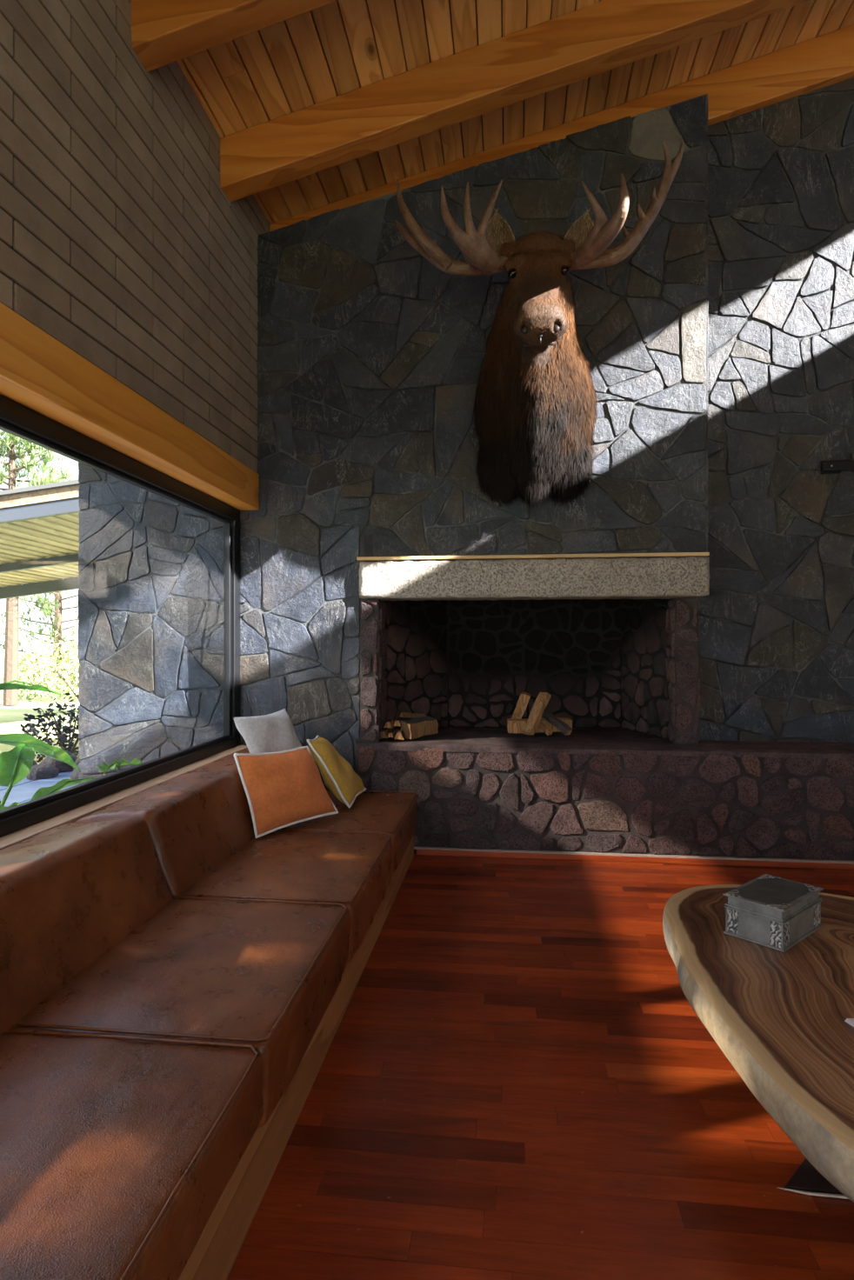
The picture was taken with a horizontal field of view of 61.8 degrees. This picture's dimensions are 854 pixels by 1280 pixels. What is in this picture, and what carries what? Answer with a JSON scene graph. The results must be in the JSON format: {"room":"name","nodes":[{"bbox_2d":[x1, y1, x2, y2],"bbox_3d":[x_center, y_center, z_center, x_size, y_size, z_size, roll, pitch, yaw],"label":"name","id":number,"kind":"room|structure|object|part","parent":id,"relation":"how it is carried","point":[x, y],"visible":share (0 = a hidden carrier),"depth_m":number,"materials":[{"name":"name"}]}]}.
{"room":"living room","nodes":[
{"label":"living room","id":0,"kind":"room"},
{"bbox_2d":[0,0,270,473],"bbox_3d":[-1.747,-2.300,0.463,0.142,2.400,9.638,0,0,7],"label":"wall","id":1,"kind":"structure","parent":0,"point":[122,241],"depth_m":3.22,"materials":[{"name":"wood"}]},
{"bbox_2d":[0,302,258,510],"bbox_3d":[-1.751,-1.024,0.475,0.172,0.248,8.945,0,0,7],"label":"wooden beam","id":2,"kind":"structure","parent":1,"relation":"attached to","point":[38,372],"depth_m":3.08,"materials":[{"name":"brown wood"}]},
{"bbox_2d":[129,0,338,72],"bbox_3d":[1.980,-3.757,2.960,6.740,2.082,0.148,0,0,7],"label":"beam","id":3,"kind":"structure","parent":1,"relation":"attached to","point":[164,32],"depth_m":3.27,"materials":[{"name":"brown wood"}]},
{"bbox_2d":[219,0,810,202],"bbox_3d":[2.096,-3.757,3.973,6.740,2.082,0.152,0,0,7],"label":"beam","id":4,"kind":"structure","parent":1,"relation":"attached to","point":[604,36],"depth_m":4.13,"materials":[{"name":"brown wood"}]},
{"bbox_2d":[77,93,708,789],"bbox_3d":[-0.267,-0.958,5.423,4.322,5.115,1.285,0,0,7],"label":"wall","id":5,"kind":"structure","parent":0,"point":[370,354],"depth_m":4.84,"materials":[{"name":"stone"}]},
{"bbox_2d":[511,691,530,719],"bbox_3d":[0.676,0.492,5.187,0.149,0.252,0.118,0,0,7],"label":"log","id":6,"kind":"object","parent":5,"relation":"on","point":[523,699],"visible":0.83,"depth_m":5.15,"materials":[{"name":"brown wood"}]},
{"bbox_2d":[356,552,710,600],"bbox_3d":[0.682,-0.421,4.798,2.283,0.283,0.321,0,0,7],"label":"mantel","id":7,"kind":"object","parent":5,"relation":"attached to","point":[673,575],"visible":0.98,"depth_m":4.64,"materials":[{"name":"concrete"}]},
{"bbox_2d":[521,692,551,734],"bbox_3d":[0.745,0.493,4.854,0.226,0.281,0.080,0,0,-42],"label":"log","id":8,"kind":"object","parent":5,"relation":"on","point":[543,698],"visible":1,"depth_m":4.84,"materials":[{"name":"brown wood"}]},
{"bbox_2d":[395,140,683,510],"bbox_3d":[0.694,-1.828,4.106,1.330,2.047,1.354,0,0,34],"label":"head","id":9,"kind":"object","parent":5,"relation":"attached to","point":[536,409],"visible":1,"depth_m":4.05},
{"bbox_2d":[541,707,572,735],"bbox_3d":[0.879,0.552,4.871,0.052,0.167,0.255,0,0,-39],"label":"log","id":10,"kind":"object","parent":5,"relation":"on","point":[562,726],"visible":0.93,"depth_m":4.84,"materials":[{"name":"brown wood"}]},
{"bbox_2d":[269,24,853,231],"bbox_3d":[2.193,-3.752,4.819,6.740,2.092,0.075,0,0,7],"label":"ceiling beam","id":11,"kind":"structure","parent":5,"relation":"attached to","point":[825,60],"depth_m":4.81,"materials":[{"name":"brown wood"}]},
{"bbox_2d":[0,771,853,1279],"bbox_3d":[-1.066,1.447,1.677,12.700,0.094,11.690,0,0,7],"label":"floor","id":12,"kind":"structure","parent":0,"point":[518,1078],"depth_m":2.10,"materials":[{"name":"brown wood"}]},
{"bbox_2d":[0,800,19,810],"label":"plant","id":13,"kind":"object","parent":12,"relation":"on","point":[15,803],"depth_m":3.08,"materials":[{"name":"green plant"}]},
{"bbox_2d":[0,680,61,695],"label":"plant","id":14,"kind":"object","parent":12,"relation":"on","point":[8,685],"depth_m":3.88,"materials":[{"name":"green plant"}]},
{"bbox_2d":[0,733,80,806],"bbox_3d":[-2.171,0.956,4.026,0.362,1.095,1.699,0,0,-9],"label":"plant","id":15,"kind":"object","parent":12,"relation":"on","point":[16,763],"visible":1,"depth_m":3.54,"materials":[{"name":"green plant"}]},
{"bbox_2d":[26,764,59,780],"bbox_3d":[-4.035,1.399,7.480,0.295,0.211,0.256,0,0,7],"label":"rock","id":16,"kind":"object","parent":12,"relation":"on","point":[38,771],"visible":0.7,"depth_m":7.41,"materials":[{"name":"grey stone"}]},
{"bbox_2d":[39,750,77,773],"bbox_3d":[-4.064,1.366,7.899,0.311,0.302,0.375,0,0,41],"label":"rock","id":17,"kind":"object","parent":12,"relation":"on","point":[63,767],"visible":0.27,"depth_m":7.79,"materials":[{"name":"grey stone"}]},
{"bbox_2d":[29,777,95,800],"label":"plant","id":18,"kind":"object","parent":12,"relation":"on","point":[58,786],"depth_m":3.61,"materials":[{"name":"green plant"}]},
{"bbox_2d":[69,765,79,779],"bbox_3d":[-3.555,1.383,7.413,0.256,0.235,0.248,0,0,41],"label":"rock","id":19,"kind":"object","parent":12,"relation":"on","point":[74,775],"visible":0.21,"depth_m":7.32,"materials":[{"name":"grey stone"}]},
{"bbox_2d":[73,756,79,770],"bbox_3d":[-3.682,1.380,7.838,0.386,0.293,0.358,0,0,7],"label":"rock","id":20,"kind":"object","parent":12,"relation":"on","point":[76,762],"visible":0.06,"depth_m":7.71,"materials":[{"name":"grey stone"}]},
{"bbox_2d":[98,758,140,775],"bbox_3d":[-1.697,1.081,4.069,0.136,0.849,0.523,0,0,7],"label":"plant","id":21,"kind":"object","parent":12,"relation":"on","point":[103,768],"visible":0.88,"depth_m":3.92,"materials":[{"name":"green plant"}]},
{"bbox_2d":[0,740,417,1279],"bbox_3d":[-0.974,1.024,1.670,1.164,0.752,6.297,0,0,7],"label":"leather sofa","id":22,"kind":"object","parent":12,"relation":"on","point":[177,982],"visible":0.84,"depth_m":1.94,"materials":[{"name":"brown leather"}]},
{"bbox_2d":[0,816,173,1034],"bbox_3d":[-1.297,0.830,1.836,0.479,0.362,1.866,0,0,7],"label":"cushion","id":23,"kind":"object","parent":22,"relation":"on","point":[72,894],"depth_m":2.20,"materials":[{"name":"brown leather"}]},
{"bbox_2d":[0,1032,263,1279],"bbox_3d":[-0.809,1.086,1.311,0.753,0.236,0.932,0,0,7],"label":"seat cushion","id":24,"kind":"object","parent":22,"relation":"on","point":[121,1156],"depth_m":1.41,"materials":[{"name":"brown leather"}]},
{"bbox_2d":[10,899,350,1126],"bbox_3d":[-0.703,1.093,2.244,0.753,0.245,0.930,0,0,7],"label":"seat cushion","id":25,"kind":"object","parent":22,"relation":"on","point":[263,974],"depth_m":2.08,"materials":[{"name":"brown leather"}]},
{"bbox_2d":[74,740,303,896],"bbox_3d":[-1.071,0.830,3.807,0.482,0.364,2.074,0,0,7],"label":"cushion","id":26,"kind":"object","parent":22,"relation":"on","point":[198,820],"depth_m":3.09,"materials":[{"name":"brown leather"}]},
{"bbox_2d":[232,708,302,753],"bbox_3d":[-0.870,0.602,4.100,0.213,0.396,0.534,0,0,26],"label":"throw pillow","id":27,"kind":"object","parent":22,"relation":"on","point":[273,732],"visible":0.62,"depth_m":4.01,"materials":[{"name":"white fabric"}]},
{"bbox_2d":[172,831,392,963],"bbox_3d":[-0.593,1.097,3.201,0.752,0.255,0.981,0,0,7],"label":"seat cushion","id":28,"kind":"object","parent":22,"relation":"on","point":[353,870],"depth_m":3.05,"materials":[{"name":"brown leather"}]},
{"bbox_2d":[233,746,338,838],"bbox_3d":[-0.748,0.772,3.780,0.262,0.402,0.539,0,0,39],"label":"throw pillow","id":29,"kind":"object","parent":22,"relation":"on","point":[283,789],"visible":1,"depth_m":3.69,"materials":[{"name":"orange fabric"}]},
{"bbox_2d":[306,735,366,807],"bbox_3d":[-0.582,0.771,4.385,0.360,0.370,0.598,0,0,7],"label":"throw pillow","id":30,"kind":"object","parent":22,"relation":"on","point":[337,774],"visible":0.99,"depth_m":4.24,"materials":[{"name":"yellow fabric"}]},
{"bbox_2d":[275,791,417,875],"bbox_3d":[-0.481,1.097,4.183,0.753,0.252,0.980,0,0,7],"label":"seat cushion","id":31,"kind":"object","parent":22,"relation":"on","point":[394,814],"depth_m":3.97,"materials":[{"name":"brown leather"}]},
{"bbox_2d":[662,884,853,1202],"bbox_3d":[1.709,1.185,1.825,1.954,0.430,1.951,0,0,7],"label":"coffee table","id":32,"kind":"object","parent":12,"relation":"on","point":[778,1017],"visible":0.84,"depth_m":1.87,"materials":[{"name":"brown wood"}]},
{"bbox_2d":[722,873,823,952],"bbox_3d":[1.164,0.903,2.393,0.312,0.132,0.197,0,0,-41],"label":"metal box","id":33,"kind":"object","parent":32,"relation":"on","point":[774,912],"visible":1,"depth_m":2.33,"materials":[{"name":"grey metal"}]},
{"bbox_3d":[1.164,0.858,2.393,0.312,0.037,0.197,0,0,-41],"label":"lid","id":34,"kind":"part","parent":33,"relation":"part of","materials":[{"name":"grey metal"}]},
{"bbox_3d":[1.164,0.838,2.393,0.278,0.001,0.167,0,0,-41],"label":"panel","id":35,"kind":"part","parent":33,"relation":"part of","materials":[{"name":"grey metal"}]},
{"bbox_3d":[1.541,1.396,2.028,1.200,0.008,0.620,0,0,7],"label":"plate","id":36,"kind":"part","parent":32,"relation":"part of","materials":[{"name":"black metal"}]},
{"bbox_2d":[844,1018,853,1026],"bbox_3d":[1.188,0.966,1.734,0.243,0.006,0.179,0,0,-2],"label":"leaflet","id":37,"kind":"object","parent":32,"relation":"on","point":[850,1021],"visible":1,"depth_m":1.81,"materials":[{"name":"white paper"}]},
{"bbox_2d":[176,0,853,224],"bbox_3d":[1.674,-4.023,0.201,7.520,2.168,9.980,0,0,7],"label":"ceiling","id":38,"kind":"structure","parent":0,"point":[340,47],"depth_m":4.14,"materials":[{"name":"brown wood"}]},
{"bbox_2d":[356,726,853,860],"bbox_3d":[1.548,1.040,5.164,3.900,0.721,1.362,0,0,7],"label":"wall","id":39,"kind":"structure","parent":0,"point":[586,790],"depth_m":4.54,"materials":[{"name":"stone"}]},
{"bbox_2d":[380,726,395,738],"bbox_3d":[-0.274,0.636,5.023,0.072,0.057,0.329,0,0,10],"label":"log","id":40,"kind":"object","parent":39,"relation":"on","point":[384,733],"visible":0.64,"depth_m":4.88,"materials":[{"name":"brown wood"}]},
{"bbox_2d":[383,718,400,727],"bbox_3d":[-0.234,0.583,5.045,0.066,0.059,0.321,0,0,13],"label":"log","id":41,"kind":"object","parent":40,"relation":"on","point":[390,723],"visible":0.73,"depth_m":4.90,"materials":[{"name":"brown wood"}]},
{"bbox_2d":[387,727,399,737],"bbox_3d":[-0.231,0.646,5.024,0.051,0.043,0.275,0,0,9],"label":"log","id":42,"kind":"object","parent":39,"relation":"on","point":[393,733],"visible":0.88,"depth_m":4.97,"materials":[{"name":"brown wood"}]},
{"bbox_2d":[394,728,404,739],"bbox_3d":[-0.177,0.641,4.999,0.080,0.060,0.321,0,0,7],"label":"log","id":43,"kind":"object","parent":39,"relation":"on","point":[399,735],"visible":0.62,"depth_m":4.84,"materials":[{"name":"brown wood"}]},
{"bbox_2d":[393,718,408,726],"bbox_3d":[-0.175,0.573,5.037,0.061,0.053,0.279,0,0,11],"label":"log","id":44,"kind":"object","parent":43,"relation":"on","point":[396,723],"visible":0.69,"depth_m":4.91,"materials":[{"name":"brown wood"}]},
{"bbox_2d":[399,712,426,718],"bbox_3d":[-0.098,0.529,5.055,0.051,0.069,0.269,0,0,37],"label":"log","id":45,"kind":"object","parent":44,"relation":"on","point":[402,714],"visible":0.88,"depth_m":5.01,"materials":[{"name":"brown wood"}]},
{"bbox_2d":[400,715,438,739],"bbox_3d":[-0.053,0.606,4.967,0.256,0.142,0.114,0,0,-41],"label":"log","id":46,"kind":"object","parent":39,"relation":"on","point":[416,727],"visible":0.97,"depth_m":4.91,"materials":[{"name":"brown wood"}]},
{"bbox_2d":[506,717,572,733],"bbox_3d":[0.796,0.599,5.058,0.450,0.102,0.103,0,0,2],"label":"log","id":47,"kind":"object","parent":39,"relation":"on","point":[513,725],"visible":0.54,"depth_m":5.02,"materials":[{"name":"brown wood"}]},
{"bbox_2d":[538,720,552,735],"bbox_3d":[0.782,0.570,4.881,0.034,0.142,0.188,0,0,-38],"label":"log","id":48,"kind":"object","parent":39,"relation":"on","point":[545,729],"visible":0.56,"depth_m":4.84,"materials":[{"name":"brown wood"}]},
{"bbox_2d":[413,846,853,863],"bbox_3d":[1.522,1.359,4.498,3.800,0.011,0.024,0,0,7],"label":"trim","id":49,"kind":"structure","parent":39,"relation":"attached to","point":[415,847],"depth_m":4.51,"materials":[{"name":"beige"}]},
{"bbox_2d":[416,849,853,869],"bbox_3d":[1.670,1.382,4.474,3.500,0.036,0.026,0,0,7],"label":"baseboard","id":50,"kind":"structure","parent":39,"relation":"attached to","point":[428,852],"depth_m":4.50,"materials":[{"name":"brown wood"}]},
{"bbox_2d":[697,77,853,743],"bbox_3d":[3.731,-1.750,4.804,3.880,6.500,0.264,0,0,7],"label":"wall","id":51,"kind":"structure","parent":0,"point":[776,642],"depth_m":4.83,"materials":[{"name":"stone"}]},
{"bbox_2d":[819,459,853,474],"bbox_3d":[3.075,-1.160,4.715,0.900,0.082,0.092,0,0,7],"label":"rail","id":52,"kind":"object","parent":51,"relation":"attached to","point":[828,467],"visible":1,"depth_m":4.72,"materials":[{"name":"black metal"}]},
{"bbox_3d":[-1.873,0.150,0.389,0.330,2.700,9.147,0,0,7],"label":"wall","id":53,"kind":"structure","parent":0,"visible":0},
{"bbox_2d":[0,393,239,837],"bbox_3d":[-1.831,-0.091,0.535,0.080,1.617,8.846,0,0,7],"label":"window","id":54,"kind":"structure","parent":53,"relation":"in","point":[16,419],"depth_m":3.54,"materials":[{"name":"black metal"}]},
{"bbox_2d":[0,745,247,850],"bbox_3d":[-1.789,0.731,0.504,0.170,0.026,8.895,0,0,7],"label":"window sill","id":55,"kind":"structure","parent":53,"relation":"attached to","point":[72,816],"depth_m":3.11,"materials":[{"name":"brown wood"}]},
{"label":"outside","id":56,"kind":"structure","parent":0,"visible":0},
{"bbox_2d":[0,653,79,764],"bbox_3d":[-11.486,1.520,31.513,90.000,0.001,100.000,0,0,7],"label":"ground","id":57,"kind":"structure","parent":56,"point":[11,716],"depth_m":15.68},
{"bbox_2d":[0,430,78,705],"bbox_3d":[-9.553,-2.499,16.859,4.892,8.003,4.170,0,0,-8],"label":"pine tree","id":58,"kind":"object","parent":57,"relation":"on","point":[10,696],"visible":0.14,"depth_m":16.64,"materials":[{"name":"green plant"}]},
{"bbox_2d":[0,464,78,679],"bbox_3d":[-14.588,-2.692,27.833,5.337,8.389,5.470,0,0,28],"label":"pine tree","id":59,"kind":"object","parent":57,"relation":"on","point":[56,621],"visible":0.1,"depth_m":27.63,"materials":[{"name":"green plant"}]},
{"bbox_2d":[0,479,79,599],"bbox_3d":[-5.857,-0.284,10.807,7.100,3.568,4.460,0,0,7],"label":"roof","id":60,"kind":"object","parent":57,"relation":"on","point":[39,524],"visible":0.37,"depth_m":9.78,"materials":[{"name":"brown wood"}]},
{"bbox_2d":[18,628,79,703],"bbox_3d":[-9.157,0.596,18.662,3.193,1.902,2.609,0,0,7],"label":"bush","id":61,"kind":"object","parent":57,"relation":"on","point":[50,682],"visible":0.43,"depth_m":18.02,"materials":[{"name":"green plant"}]},
{"bbox_2d":[20,692,79,762],"bbox_3d":[-4.585,1.093,9.126,1.223,0.853,0.999,0,0,7],"label":"shrub","id":62,"kind":"object","parent":57,"relation":"on","point":[63,738],"visible":0.5,"depth_m":8.98,"materials":[{"name":"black plant"}]}
]}

